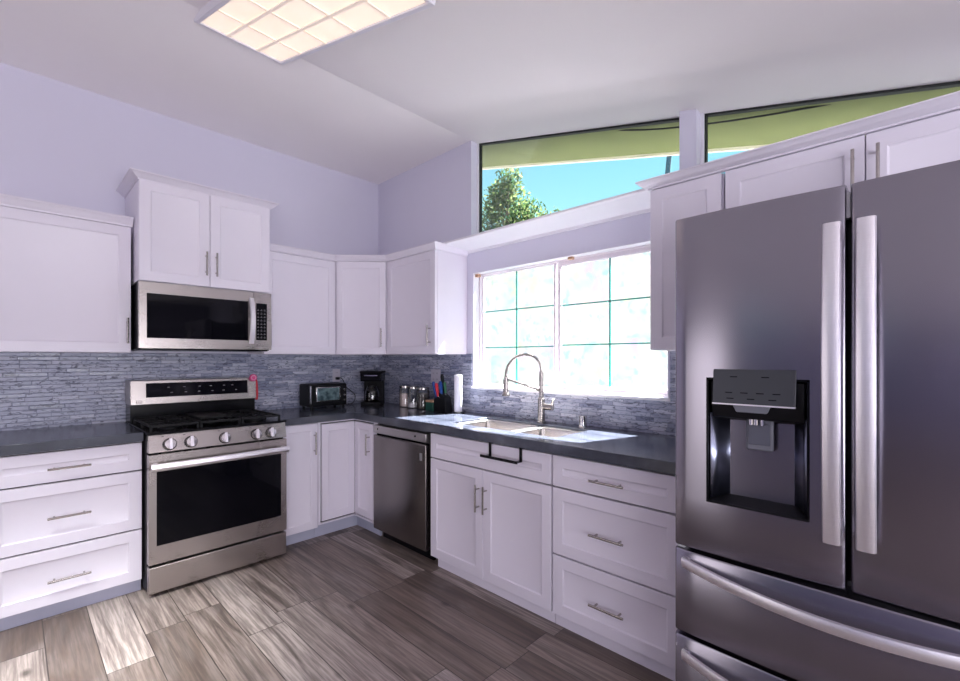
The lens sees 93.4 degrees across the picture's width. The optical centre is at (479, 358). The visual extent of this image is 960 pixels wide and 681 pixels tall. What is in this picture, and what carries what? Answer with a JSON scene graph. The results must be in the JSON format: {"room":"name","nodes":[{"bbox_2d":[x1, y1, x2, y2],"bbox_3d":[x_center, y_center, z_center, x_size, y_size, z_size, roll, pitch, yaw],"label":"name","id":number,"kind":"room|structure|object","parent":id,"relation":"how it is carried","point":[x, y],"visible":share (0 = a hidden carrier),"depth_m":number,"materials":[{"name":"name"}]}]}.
{"room":"kitchen","nodes":[
{"label":"kitchen","id":0,"kind":"room"},
{"bbox_2d":[0,62,377,421],"bbox_3d":[-2.981,-0.175,2.478,0.120,3.175,5.820,0,0,44],"label":"wall","id":1,"kind":"structure","parent":0,"point":[61,143],"depth_m":3.09,"materials":[{"name":"purple paint"}]},
{"bbox_2d":[0,193,132,352],"bbox_3d":[-2.513,-0.452,2.611,0.367,0.828,0.767,0,0,44],"label":"upper cabinet","id":2,"kind":"object","parent":1,"relation":"attached to","point":[65,270],"visible":1,"depth_m":2.56,"materials":[{"name":"white paint"}]},
{"bbox_2d":[0,352,377,430],"bbox_3d":[-1.940,0.189,3.461,0.012,0.457,2.720,0,0,44],"label":"backsplash","id":3,"kind":"structure","parent":1,"relation":"attached to","point":[38,390],"depth_m":2.97,"materials":[{"name":"stone"}]},
{"bbox_2d":[116,167,278,293],"bbox_3d":[-1.923,-0.793,3.118,0.511,0.645,0.856,0,0,44],"label":"upper cabinet","id":4,"kind":"object","parent":1,"relation":"attached to","point":[183,232],"visible":0.99,"depth_m":2.92,"materials":[{"name":"white paint"}]},
{"bbox_2d":[131,281,270,351],"bbox_3d":[-1.914,-0.259,3.112,0.532,0.412,0.768,0,0,44],"label":"microwave","id":5,"kind":"object","parent":4,"relation":"attached to","point":[164,317],"visible":1,"depth_m":2.91,"materials":[{"name":"silver metal"}]},
{"bbox_2d":[247,251,334,354],"bbox_3d":[-1.505,-0.422,3.654,0.367,0.772,0.578,0,0,44],"label":"upper cabinet","id":6,"kind":"object","parent":1,"relation":"attached to","point":[302,289],"visible":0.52,"depth_m":3.56,"materials":[{"name":"white paint"}]},
{"bbox_2d":[333,369,339,381],"bbox_3d":[-1.304,0.150,4.104,0.009,0.116,0.072,0,0,44],"label":"wall outlet","id":7,"kind":"object","parent":1,"relation":"attached to","point":[336,372],"visible":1,"depth_m":4.10,"materials":[{"name":"white plastic"}]},
{"bbox_2d":[335,262,388,354],"bbox_3d":[-0.990,-0.422,3.994,0.635,0.772,0.629,0,0,44],"label":"upper cabinet","id":8,"kind":"object","parent":1,"relation":"attached to","point":[360,287],"visible":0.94,"depth_m":3.76,"materials":[{"name":"white paint"}]},
{"bbox_2d":[0,525,672,680],"bbox_3d":[-0.590,1.372,0.153,6.550,0.080,5.600,0,0,44],"label":"floor","id":9,"kind":"structure","parent":0,"point":[353,603],"depth_m":2.19,"materials":[{"name":"grey wood"}]},
{"bbox_2d":[0,441,141,630],"bbox_3d":[-2.347,0.901,2.558,0.654,0.862,0.617,0,0,44],"label":"base cabinet","id":10,"kind":"object","parent":9,"relation":"on","point":[71,519],"visible":0.98,"depth_m":2.36,"materials":[{"name":"paint"}]},
{"bbox_2d":[0,421,142,455],"bbox_3d":[-2.359,0.441,2.556,0.643,0.050,0.637,0,0,44],"label":"countertop","id":11,"kind":"structure","parent":10,"relation":"on","point":[23,441],"depth_m":2.45,"materials":[{"name":"grey stone"}]},
{"bbox_2d":[125,377,288,594],"bbox_3d":[-1.808,0.737,3.005,0.806,1.190,0.768,0,0,44],"label":"gas range","id":12,"kind":"object","parent":9,"relation":"on","point":[214,464],"visible":1,"depth_m":2.79,"materials":[{"name":"silver metal"}]},
{"bbox_2d":[125,414,285,435],"bbox_3d":[-1.829,0.420,3.026,0.715,0.014,0.768,0,0,44],"label":"cooktop","id":13,"kind":"object","parent":12,"relation":"in","point":[192,429],"depth_m":2.80,"materials":[{"name":"black metal"}]},
{"bbox_2d":[249,374,256,380],"bbox_3d":[-1.708,0.142,3.406,0.022,0.054,0.054,0,0,44],"label":"timer","id":14,"kind":"object","parent":12,"relation":"attached to","point":[252,377],"visible":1,"depth_m":3.40,"materials":[{"name":"pink plastic"}]},
{"bbox_2d":[255,380,257,399],"bbox_3d":[-1.724,0.226,3.474,0.068,0.174,0.015,0,0,44],"label":"oven mitt","id":15,"kind":"object","parent":12,"relation":"hanging from","point":[256,398],"visible":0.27,"depth_m":3.45,"materials":[{"name":"red fabric"}]},
{"bbox_2d":[283,423,317,545],"bbox_3d":[-1.498,0.901,3.436,0.654,0.862,0.276,0,0,44],"label":"base cabinet","id":16,"kind":"object","parent":9,"relation":"on","point":[302,439],"visible":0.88,"depth_m":3.26,"materials":[{"name":"paint"}]},
{"bbox_2d":[315,419,381,536],"bbox_3d":[-0.998,0.901,3.784,0.890,0.862,0.917,0,0,44],"label":"base cabinet","id":17,"kind":"object","parent":9,"relation":"on","point":[345,447],"visible":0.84,"depth_m":3.45,"materials":[{"name":"white paint"}]},
{"bbox_2d":[262,402,675,474],"bbox_3d":[-0.270,0.441,2.890,3.183,0.050,1.195,0,0,44],"label":"countertop","id":18,"kind":"structure","parent":17,"relation":"on","point":[634,449],"depth_m":2.55,"materials":[{"name":"grey stone"}]},
{"bbox_2d":[300,382,345,408],"bbox_3d":[-1.336,0.314,3.875,0.204,0.205,0.345,0,0,42],"label":"toaster oven","id":19,"kind":"object","parent":18,"relation":"on","point":[312,395],"visible":1,"depth_m":3.79,"materials":[{"name":"black metal"}]},
{"bbox_2d":[336,377,355,404],"bbox_3d":[-1.215,0.289,4.113,0.102,0.248,0.176,0,0,44],"label":"power cord","id":20,"kind":"object","parent":18,"relation":"on","point":[337,378],"visible":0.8,"depth_m":4.09,"materials":[{"name":"black plastic"}]},
{"bbox_2d":[360,371,385,404],"bbox_3d":[-0.980,0.264,4.136,0.196,0.305,0.205,0,0,-1],"label":"coffee maker","id":21,"kind":"object","parent":18,"relation":"on","point":[373,380],"visible":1,"depth_m":4.09,"materials":[{"name":"black plastic"}]},
{"bbox_2d":[399,385,410,406],"bbox_3d":[-0.651,0.324,3.932,0.100,0.185,0.100,0,0,44],"label":"glass jar","id":22,"kind":"object","parent":18,"relation":"on","point":[403,397],"visible":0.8,"depth_m":3.89,"materials":[{"name":"white"}]},
{"bbox_2d":[408,386,418,407],"bbox_3d":[-0.568,0.325,3.852,0.098,0.182,0.098,0,0,44],"label":"glass jar","id":23,"kind":"object","parent":18,"relation":"on","point":[410,404],"visible":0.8,"depth_m":3.82,"materials":[{"name":"white"}]},
{"bbox_2d":[416,387,429,408],"bbox_3d":[-0.475,0.326,3.769,0.110,0.180,0.110,0,0,44],"label":"glass jar","id":24,"kind":"object","parent":18,"relation":"on","point":[420,397],"visible":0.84,"depth_m":3.72,"materials":[{"name":"white"}]},
{"bbox_2d":[425,399,433,410],"bbox_3d":[-0.383,0.373,3.632,0.089,0.086,0.072,0,0,44],"label":"tin","id":25,"kind":"object","parent":18,"relation":"on","point":[429,403],"visible":0.74,"depth_m":3.60,"materials":[{"name":"green metal"}]},
{"bbox_2d":[434,391,451,412],"bbox_3d":[-0.295,0.330,3.567,0.159,0.173,0.072,0,0,44],"label":"knife block","id":26,"kind":"object","parent":18,"relation":"on","point":[442,403],"visible":0.84,"depth_m":3.53,"materials":[{"name":"black plastic"}]},
{"bbox_2d":[432,382,436,396],"bbox_3d":[-0.355,0.263,3.577,0.053,0.168,0.029,0,0,13],"label":"knife","id":27,"kind":"object","parent":26,"relation":"in","point":[433,383],"visible":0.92,"depth_m":3.56,"materials":[{"name":"blue plastic"}]},
{"bbox_2d":[435,383,438,395],"bbox_3d":[-0.338,0.264,3.551,0.032,0.150,0.029,0,0,44],"label":"knife","id":28,"kind":"object","parent":26,"relation":"in","point":[436,384],"visible":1,"depth_m":3.54,"materials":[{"name":"red plastic"}]},
{"bbox_2d":[439,381,442,393],"bbox_3d":[-0.308,0.252,3.543,0.031,0.155,0.033,0,0,44],"label":"knife","id":29,"kind":"object","parent":26,"relation":"in","point":[440,382],"visible":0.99,"depth_m":3.53,"materials":[{"name":"blue plastic"}]},
{"bbox_2d":[440,374,444,390],"bbox_3d":[-0.297,0.213,3.599,0.035,0.185,0.036,0,0,44],"label":"knife","id":30,"kind":"object","parent":26,"relation":"in","point":[442,375],"visible":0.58,"depth_m":3.59,"materials":[{"name":"black plastic"}]},
{"bbox_2d":[452,374,464,413],"bbox_3d":[-0.168,0.266,3.465,0.100,0.300,0.100,0,0,44],"label":"paper towel roll","id":31,"kind":"object","parent":18,"relation":"on","point":[457,378],"visible":1,"depth_m":3.44,"materials":[{"name":"white paper"}]},
{"bbox_2d":[458,419,582,437],"bbox_3d":[0.226,0.531,2.803,0.814,0.206,0.349,0,0,44],"label":"sink","id":32,"kind":"object","parent":18,"relation":"in","point":[487,423],"visible":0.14,"depth_m":2.95,"materials":[{"name":"silver metal"}]},
{"bbox_2d":[502,353,553,422],"bbox_3d":[0.321,0.188,2.981,0.362,0.457,0.081,0,0,24],"label":"faucet","id":33,"kind":"object","parent":18,"relation":"on","point":[542,406],"visible":1,"depth_m":2.95,"materials":[{"name":"silver metal"}]},
{"bbox_2d":[578,415,587,427],"bbox_3d":[0.623,0.379,2.736,0.062,0.074,0.062,0,0,44],"label":"soap dispenser","id":34,"kind":"object","parent":18,"relation":"on","point":[582,419],"visible":1,"depth_m":2.71,"materials":[{"name":"silver metal"}]},
{"bbox_2d":[374,423,435,559],"bbox_3d":[-0.350,0.905,3.348,0.629,0.855,0.613,0,0,44],"label":"dishwasher","id":35,"kind":"object","parent":9,"relation":"on","point":[402,456],"visible":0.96,"depth_m":3.10,"materials":[{"name":"silver metal"}]},
{"bbox_2d":[431,433,555,622],"bbox_3d":[0.219,0.901,2.791,0.942,0.862,0.654,0,0,44],"label":"base cabinet","id":36,"kind":"object","parent":9,"relation":"on","point":[492,520],"visible":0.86,"depth_m":2.52,"materials":[{"name":"white paint"}]},
{"bbox_2d":[480,443,522,463],"bbox_3d":[0.119,0.508,2.462,0.267,0.082,0.070,0,0,44],"label":"towel bar","id":37,"kind":"object","parent":36,"relation":"attached to","point":[488,456],"visible":0.89,"depth_m":2.42,"materials":[{"name":"black metal"}]},
{"bbox_2d":[553,454,677,680],"bbox_3d":[0.787,0.901,2.242,0.633,0.862,0.654,0,0,44],"label":"base cabinet","id":38,"kind":"object","parent":9,"relation":"on","point":[614,526],"visible":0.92,"depth_m":2.01,"materials":[{"name":"white paint"}]},
{"bbox_2d":[676,160,959,680],"bbox_3d":[1.262,0.428,1.510,0.912,1.808,0.956,0,0,44],"label":"refrigerator","id":39,"kind":"object","parent":9,"relation":"on","point":[818,331],"visible":1,"depth_m":1.26,"materials":[{"name":"grey metal"}]},
{"bbox_2d":[0,0,959,183],"bbox_3d":[-0.603,-1.458,0.176,6.800,0.950,5.815,0,0,44],"label":"ceiling","id":40,"kind":"structure","parent":0,"point":[377,105],"depth_m":2.30,"materials":[{"name":"white paint"}]},
{"bbox_2d":[194,0,435,64],"bbox_3d":[-0.805,-1.556,2.013,1.312,0.378,0.452,0,0,42],"label":"ceiling light","id":41,"kind":"object","parent":40,"relation":"attached to","point":[283,32],"visible":0.98,"depth_m":2.10,"materials":[{"name":"white plastic"}]},
{"bbox_2d":[378,109,699,397],"bbox_3d":[1.396,-0.175,2.208,6.550,3.175,0.115,0,0,44],"label":"wall","id":42,"kind":"structure","parent":0,"point":[435,199],"depth_m":3.59,"materials":[{"name":"purple paint"}]},
{"bbox_2d":[387,250,466,354],"bbox_3d":[-0.452,-0.422,3.657,0.620,0.772,0.367,0,0,44],"label":"upper cabinet","id":43,"kind":"object","parent":42,"relation":"attached to","point":[427,291],"visible":1,"depth_m":3.49,"materials":[{"name":"white paint"}]},
{"bbox_2d":[270,241,467,261],"bbox_3d":[-0.845,-0.833,3.541,1.535,0.049,0.477,0,0,1],"label":"crown molding","id":44,"kind":"structure","parent":43,"relation":"attached to","point":[434,245],"depth_m":3.55,"materials":[{"name":"white paint"}]},
{"bbox_2d":[431,369,440,382],"bbox_3d":[-0.374,0.147,3.816,0.120,0.116,0.009,0,0,44],"label":"wall outlet","id":45,"kind":"object","parent":42,"relation":"attached to","point":[435,373],"visible":0.94,"depth_m":3.81,"materials":[{"name":"white plastic"}]},
{"bbox_2d":[378,351,675,435],"bbox_3d":[0.151,0.189,3.322,3.188,0.457,0.012,0,0,44],"label":"backsplash","id":46,"kind":"structure","parent":42,"relation":"attached to","point":[647,416],"depth_m":3.17,"materials":[{"name":"stone"}]},
{"bbox_2d":[443,189,649,253],"bbox_3d":[0.392,-0.849,2.915,1.600,0.042,0.262,0,0,44],"label":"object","id":47,"kind":"structure","parent":42,"relation":"attached to","point":[636,202],"depth_m":2.80,"materials":[{"name":"white paint"}]},
{"bbox_2d":[471,240,669,401],"bbox_3d":[0.526,-0.217,3.038,1.538,0.901,0.131,0,0,44],"label":"window","id":48,"kind":"structure","parent":42,"relation":"in","point":[479,312],"depth_m":3.06,"materials":[{"name":"plastic"}]},
{"bbox_2d":[477,118,678,232],"bbox_3d":[0.559,-1.286,3.048,1.590,0.846,0.040,0,0,44],"label":"window","id":49,"kind":"structure","parent":42,"relation":"in","point":[479,145],"depth_m":3.26,"materials":[{"name":"black metal"}]},
{"bbox_2d":[650,173,724,350],"bbox_3d":[1.064,-0.433,2.219,0.326,0.780,0.330,0,0,44],"label":"upper cabinet","id":50,"kind":"object","parent":42,"relation":"attached to","point":[703,195],"visible":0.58,"depth_m":2.16,"materials":[{"name":"white paint"}]},
{"bbox_2d":[482,87,959,169],"bbox_3d":[1.199,-1.458,2.832,8.600,2.228,0.504,0,0,44],"label":"roof overhang","id":51,"kind":"object","parent":42,"relation":"attached to","point":[747,134],"visible":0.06,"depth_m":2.76,"materials":[{"name":"green paint"}]},
{"bbox_2d":[618,104,831,130],"bbox_3d":[1.262,-1.319,2.466,1.202,0.293,0.010,0,0,44],"label":"cable","id":52,"kind":"object","parent":51,"relation":"hanging from","point":[805,108],"visible":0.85,"depth_m":2.36,"materials":[{"name":"black rubber"}]},
{"bbox_2d":[700,81,959,163],"bbox_3d":[1.617,-1.088,2.026,1.178,0.451,0.040,0,0,44],"label":"window","id":53,"kind":"structure","parent":42,"relation":"in","point":[703,117],"depth_m":2.11,"materials":[{"name":"black metal"}]},
{"bbox_2d":[725,110,959,208],"bbox_3d":[1.510,-0.663,1.761,0.935,0.320,0.367,0,0,44],"label":"upper cabinet","id":54,"kind":"object","parent":42,"relation":"attached to","point":[935,140],"visible":0.58,"depth_m":1.68,"materials":[{"name":"white paint"}]},
{"bbox_2d":[635,91,959,191],"bbox_3d":[1.369,-0.844,1.890,1.326,0.039,0.380,0,0,44],"label":"crown molding","id":55,"kind":"structure","parent":54,"relation":"on","point":[950,102],"depth_m":1.73,"materials":[{"name":"white paint"}]},
{"label":"outside","id":56,"kind":"structure","parent":0,"visible":0},
{"bbox_3d":[12.941,1.482,18.867,60.000,0.100,39.880,0,0,44],"label":"ground","id":57,"kind":"structure","parent":56,"visible":0},
{"bbox_2d":[482,168,558,231],"bbox_3d":[0.700,-1.159,8.883,3.434,5.189,1.809,0,0,44],"label":"tree","id":58,"kind":"object","parent":57,"relation":"on","point":[500,203],"visible":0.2,"depth_m":8.74,"materials":[{"name":"green plant"}]},
{"bbox_2d":[485,252,667,389],"bbox_3d":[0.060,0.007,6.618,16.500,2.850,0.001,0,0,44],"label":"window glass","id":59,"kind":"object","parent":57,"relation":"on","point":[632,365],"depth_m":5.51,"materials":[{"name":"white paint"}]},
{"bbox_2d":[665,156,671,173],"bbox_3d":[3.397,-1.868,8.538,0.700,6.409,0.086,0,0,44],"label":"utility pole","id":60,"kind":"object","parent":57,"relation":"on","point":[668,159],"visible":0.12,"depth_m":8.39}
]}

